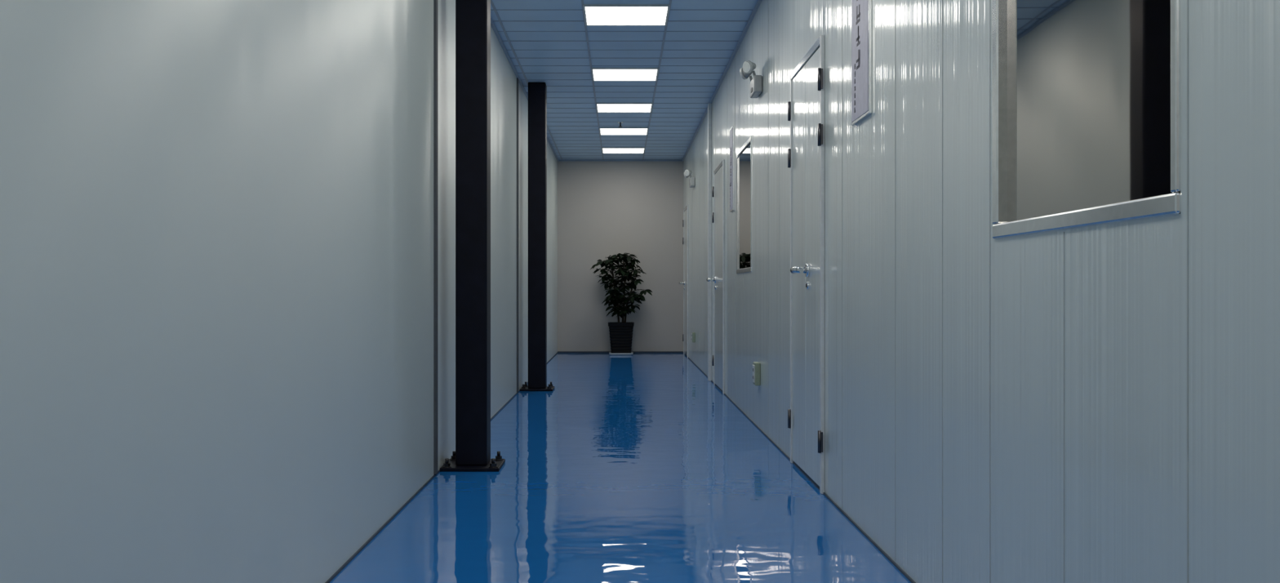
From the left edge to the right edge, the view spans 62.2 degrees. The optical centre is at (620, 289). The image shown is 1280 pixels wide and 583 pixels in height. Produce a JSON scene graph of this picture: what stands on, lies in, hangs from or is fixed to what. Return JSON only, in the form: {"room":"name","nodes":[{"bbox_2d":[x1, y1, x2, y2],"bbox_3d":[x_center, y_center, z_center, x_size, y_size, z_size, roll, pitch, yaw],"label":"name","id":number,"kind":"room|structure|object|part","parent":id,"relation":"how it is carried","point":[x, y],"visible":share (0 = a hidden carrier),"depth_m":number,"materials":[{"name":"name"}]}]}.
{"room":"industrial building corridor","nodes":[
{"label":"industrial building corridor","id":0,"kind":"room"},
{"bbox_2d":[0,0,557,582],"bbox_3d":[-0.995,-0.490,5.750,0.150,2.820,19.500,0,0,0],"label":"wall","id":1,"kind":"structure","parent":0,"point":[216,216],"depth_m":2.53,"materials":[{"name":"white metal"}]},
{"bbox_2d":[324,352,557,582],"bbox_3d":[-0.917,0.916,5.750,0.006,0.008,19.500,0,0,0],"label":"baseboard","id":2,"kind":"structure","parent":1,"relation":"attached to","point":[369,540],"depth_m":4.12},
{"bbox_2d":[433,0,518,474],"bbox_3d":[-0.914,-0.485,9.216,0.012,2.786,7.972,0,0,0],"label":"joint","id":3,"kind":"object","parent":1,"relation":"attached to","point":[435,2],"visible":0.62,"depth_m":5.23,"materials":[{"name":"grey metal"}]},
{"bbox_2d":[490,0,762,160],"bbox_3d":[0.000,-1.887,5.750,1.840,0.018,19.500,0,0,0],"label":"trim","id":4,"kind":"structure","parent":1,"relation":"attached to","point":[758,2],"depth_m":9.11,"materials":[{"name":"metal"}]},
{"bbox_2d":[329,352,911,582],"bbox_3d":[0.000,0.970,5.750,2.140,0.100,19.800,0,0,0],"label":"floor","id":5,"kind":"structure","parent":0,"point":[637,467],"depth_m":4.54,"materials":[{"name":"blue paint"}]},
{"bbox_2d":[440,458,505,471],"bbox_3d":[-0.765,0.911,5.520,0.300,0.018,0.300,0,0,0],"label":"base plate","id":6,"kind":"object","parent":5,"relation":"on","point":[454,468],"visible":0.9,"depth_m":5.37,"materials":[{"name":"black metal"}]},
{"bbox_2d":[442,450,502,467],"bbox_3d":[-0.765,0.880,5.520,0.284,0.044,0.287,0,0,0],"label":"bolts","id":7,"kind":"object","parent":6,"relation":"on","point":[446,464],"visible":0.92,"depth_m":5.40,"materials":[{"name":"metal"}]},
{"bbox_2d":[455,0,490,465],"bbox_3d":[-0.765,-0.497,5.520,0.162,2.798,0.160,0,0,0],"label":"shaft","id":8,"kind":"object","parent":6,"relation":"on","point":[473,17],"visible":1,"depth_m":5.44,"materials":[{"name":"black metal"}]},
{"bbox_2d":[520,386,554,391],"bbox_3d":[-0.765,0.911,9.780,0.300,0.018,0.300,0,0,0],"label":"base plate","id":9,"kind":"object","parent":5,"relation":"on","point":[526,388],"visible":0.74,"depth_m":9.63,"materials":[{"name":"black metal"}]},
{"bbox_2d":[520,382,553,389],"bbox_3d":[-0.765,0.880,9.780,0.284,0.044,0.287,0,0,0],"label":"bolts","id":10,"kind":"object","parent":9,"relation":"on","point":[550,384],"visible":0.98,"depth_m":9.65,"materials":[{"name":"metal"}]},
{"bbox_2d":[528,82,546,388],"bbox_3d":[-0.765,-0.497,9.780,0.162,2.798,0.160,0,0,0],"label":"shaft","id":11,"kind":"object","parent":9,"relation":"on","point":[537,91],"visible":1,"depth_m":9.70,"materials":[{"name":"black metal"}]},
{"bbox_2d":[590,253,652,355],"bbox_3d":[-0.024,0.196,15.069,0.782,1.449,0.733,0,0,39],"label":"potted plant","id":12,"kind":"object","parent":5,"relation":"on","point":[620,333],"visible":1,"depth_m":14.98,"materials":[{"name":"green plant"}]},
{"bbox_3d":[0.010,0.680,15.100,0.368,0.431,0.368,0,0,0],"label":"pot","id":13,"kind":"part","parent":12,"relation":"part of","materials":[{"name":"black plastic"}]},
{"bbox_2d":[557,160,683,351],"bbox_3d":[0.000,-0.490,15.560,2.140,2.820,0.120,0,0,0],"label":"wall","id":14,"kind":"structure","parent":0,"point":[606,208],"depth_m":15.50,"materials":[{"name":"white paint"}]},
{"bbox_2d":[557,351,683,352],"bbox_3d":[0.000,0.909,15.490,1.828,0.022,0.020,0,0,0],"label":"baseboard","id":15,"kind":"structure","parent":14,"relation":"attached to","point":[557,351],"depth_m":15.48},
{"bbox_2d":[490,0,757,159],"bbox_3d":[0.000,-1.950,5.750,2.140,0.100,19.800,0,0,0],"label":"ceiling","id":16,"kind":"structure","parent":0,"point":[554,94],"depth_m":8.74,"materials":[{"name":"metal"}]},
{"bbox_2d":[490,0,753,159],"bbox_3d":[0.000,-1.898,5.750,1.840,0.004,19.500,0,0,0],"label":"grid","id":17,"kind":"object","parent":16,"relation":"attached to","point":[495,10],"visible":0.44,"depth_m":8.85,"materials":[{"name":"metal"}]},
{"bbox_2d":[601,146,644,153],"bbox_3d":[0.040,-1.893,14.400,0.580,0.014,0.520,0,0,0],"label":"panel light","id":18,"kind":"object","parent":16,"relation":"in","point":[605,149],"depth_m":14.33,"materials":[{"name":"white plastic"}]},
{"bbox_2d":[599,127,648,134],"bbox_3d":[0.040,-1.893,12.670,0.580,0.014,0.520,0,0,0],"label":"panel light","id":19,"kind":"object","parent":16,"relation":"in","point":[602,131],"depth_m":12.63,"materials":[{"name":"white plastic"}]},
{"bbox_2d":[595,102,653,112],"bbox_3d":[0.040,-1.893,11.030,0.580,0.014,0.520,0,0,0],"label":"panel light","id":20,"kind":"object","parent":16,"relation":"in","point":[601,107],"depth_m":10.99,"materials":[{"name":"white plastic"}]},
{"bbox_2d":[591,67,658,80],"bbox_3d":[0.040,-1.893,9.330,0.580,0.014,0.520,0,0,0],"label":"panel light","id":21,"kind":"object","parent":16,"relation":"in","point":[597,73],"depth_m":9.29,"materials":[{"name":"white plastic"}]},
{"bbox_2d":[582,4,670,26],"bbox_3d":[0.040,-1.893,7.320,0.580,0.014,0.520,0,0,0],"label":"panel light","id":22,"kind":"object","parent":16,"relation":"in","point":[595,15],"depth_m":7.30,"materials":[{"name":"white plastic"}]},
{"bbox_2d":[683,0,1279,582],"bbox_3d":[0.980,-0.490,5.750,0.120,2.820,19.500,0,0,0],"label":"wall","id":23,"kind":"structure","parent":0,"point":[1126,282],"depth_m":2.56,"materials":[{"name":"white metal"}]},
{"bbox_2d":[684,208,687,355],"bbox_3d":[0.915,-0.105,14.775,0.010,2.011,0.772,0,0,0],"label":"leaf","id":24,"kind":"object","parent":23,"relation":"attached to","point":[686,211],"visible":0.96,"depth_m":14.69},
{"bbox_2d":[683,204,688,357],"bbox_3d":[0.912,-0.115,14.775,0.016,2.070,0.850,0,0,0],"label":"frame","id":25,"kind":"object","parent":23,"relation":"attached to","point":[686,206],"visible":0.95,"depth_m":14.42,"materials":[{"name":"metal"}]},
{"bbox_2d":[684,169,694,187],"bbox_3d":[0.856,-1.383,13.200,0.126,0.205,0.281,0,0,0],"label":"emergency light","id":26,"kind":"object","parent":23,"relation":"attached to","point":[687,172],"visible":1,"depth_m":13.09,"materials":[{"name":"grey plastic"}]},
{"bbox_2d":[691,332,695,342],"bbox_3d":[0.899,0.585,13.100,0.042,0.120,0.096,0,0,0],"label":"wall socket","id":27,"kind":"object","parent":23,"relation":"attached to","point":[693,334],"visible":1,"depth_m":13.05,"materials":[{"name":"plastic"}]},
{"bbox_2d":[707,102,711,381],"bbox_3d":[0.902,-0.479,10.720,0.035,2.798,0.080,0,0,0],"label":"trim","id":28,"kind":"structure","parent":23,"relation":"attached to","point":[709,104],"depth_m":10.68,"materials":[{"name":"white metal"}]},
{"bbox_2d":[712,186,713,365],"bbox_3d":[0.901,-0.133,10.288,0.020,1.735,0.040,0,0,0],"label":"hinges","id":29,"kind":"object","parent":23,"relation":"attached to","point":[713,187],"visible":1,"depth_m":10.28,"materials":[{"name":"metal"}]},
{"bbox_2d":[714,165,722,390],"bbox_3d":[0.915,-0.105,9.825,0.010,2.011,0.872,0,0,0],"label":"leaf","id":30,"kind":"object","parent":23,"relation":"attached to","point":[718,175],"visible":0.96,"depth_m":9.82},
{"bbox_2d":[706,276,716,289],"bbox_3d":[0.865,-0.066,10.041,0.095,0.127,0.186,0,0,0],"label":"door handle","id":31,"kind":"object","parent":30,"relation":"attached to","point":[708,279],"depth_m":10.07,"materials":[{"name":"silver metal"}]},
{"bbox_2d":[713,159,724,394],"bbox_3d":[0.912,-0.115,9.825,0.016,2.070,0.950,0,0,0],"label":"frame","id":32,"kind":"object","parent":23,"relation":"attached to","point":[722,162],"visible":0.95,"depth_m":9.36,"materials":[{"name":"metal"}]},
{"bbox_2d":[729,125,733,212],"bbox_3d":[0.913,-0.988,8.690,0.014,0.685,0.220,0,0,0],"label":"sign plate","id":33,"kind":"object","parent":23,"relation":"attached to","point":[731,130],"visible":1,"depth_m":8.63,"materials":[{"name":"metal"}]},
{"bbox_2d":[737,143,750,269],"bbox_3d":[0.927,-0.603,7.888,0.006,0.893,0.882,0,0,0],"label":"glass pane","id":34,"kind":"object","parent":23,"relation":"attached to","point":[744,159],"visible":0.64,"depth_m":7.93,"materials":[{"name":"clear glass"}]},
{"bbox_2d":[736,135,751,274],"bbox_3d":[0.942,-0.603,7.895,0.057,0.955,0.930,0,0,0],"label":"frame","id":35,"kind":"object","parent":23,"relation":"attached to","point":[748,141],"visible":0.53,"depth_m":7.78,"materials":[{"name":"metal"}]},
{"bbox_2d":[739,60,762,97],"bbox_3d":[0.856,-1.383,6.980,0.126,0.205,0.281,0,0,0],"label":"emergency light","id":36,"kind":"object","parent":23,"relation":"attached to","point":[756,82],"visible":1,"depth_m":6.88,"materials":[{"name":"grey plastic"}]},
{"bbox_2d":[752,361,759,385],"bbox_3d":[0.899,0.555,7.030,0.042,0.150,0.120,0,0,0],"label":"wall socket","id":37,"kind":"object","parent":23,"relation":"attached to","point":[756,365],"visible":1,"depth_m":6.97,"materials":[{"name":"plastic"}]},
{"bbox_2d":[684,353,915,582],"bbox_3d":[0.917,0.916,5.750,0.006,0.008,19.500,0,0,0],"label":"baseboard","id":38,"kind":"structure","parent":23,"relation":"attached to","point":[871,540],"depth_m":4.40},
{"bbox_2d":[787,67,822,453],"bbox_3d":[0.901,-0.133,5.220,0.020,1.735,0.896,0,0,0],"label":"hinges","id":39,"kind":"object","parent":23,"relation":"attached to","point":[820,69],"visible":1,"depth_m":4.79,"materials":[{"name":"metal"}]},
{"bbox_2d":[792,47,819,486],"bbox_3d":[0.915,-0.105,5.220,0.010,2.011,0.802,0,0,0],"label":"leaf","id":40,"kind":"object","parent":23,"relation":"attached to","point":[806,94],"visible":0.93,"depth_m":5.22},
{"bbox_2d":[790,262,809,288],"bbox_3d":[0.865,-0.066,5.071,0.095,0.127,0.186,0,0,0],"label":"door handle","id":41,"kind":"object","parent":40,"relation":"attached to","point":[794,269],"depth_m":5.10,"materials":[{"name":"silver metal"}]},
{"bbox_2d":[790,34,824,493],"bbox_3d":[0.912,-0.115,5.220,0.016,2.070,0.880,0,0,0],"label":"frame","id":42,"kind":"object","parent":23,"relation":"attached to","point":[820,43],"visible":0.92,"depth_m":4.81,"materials":[{"name":"metal"}]},
{"bbox_2d":[851,0,871,125],"bbox_3d":[0.913,-0.988,4.025,0.014,0.685,0.290,0,0,0],"label":"sign plate","id":43,"kind":"object","parent":23,"relation":"attached to","point":[861,10],"visible":1,"depth_m":3.99,"materials":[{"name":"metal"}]},
{"bbox_2d":[734,0,1188,582],"bbox_3d":[0.919,-0.483,7.410,0.001,2.783,12.383,0,0,0],"label":"joint","id":44,"kind":"object","parent":23,"relation":"attached to","point":[779,0],"visible":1,"depth_m":3.03,"materials":[{"name":"grey metal"}]},
{"bbox_2d":[991,0,1180,239],"bbox_3d":[0.942,-0.603,2.176,0.057,0.955,0.867,0,0,0],"label":"frame","id":45,"kind":"object","parent":23,"relation":"attached to","point":[1168,204],"visible":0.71,"depth_m":2.27,"materials":[{"name":"metal"}]},
{"bbox_2d":[1007,0,1172,222],"bbox_3d":[0.934,-0.603,2.170,0.006,0.893,0.819,0,0,1],"label":"glass pane","id":46,"kind":"object","parent":23,"relation":"attached to","point":[1089,81],"visible":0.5,"depth_m":2.12,"materials":[{"name":"clear glass"}]}
]}

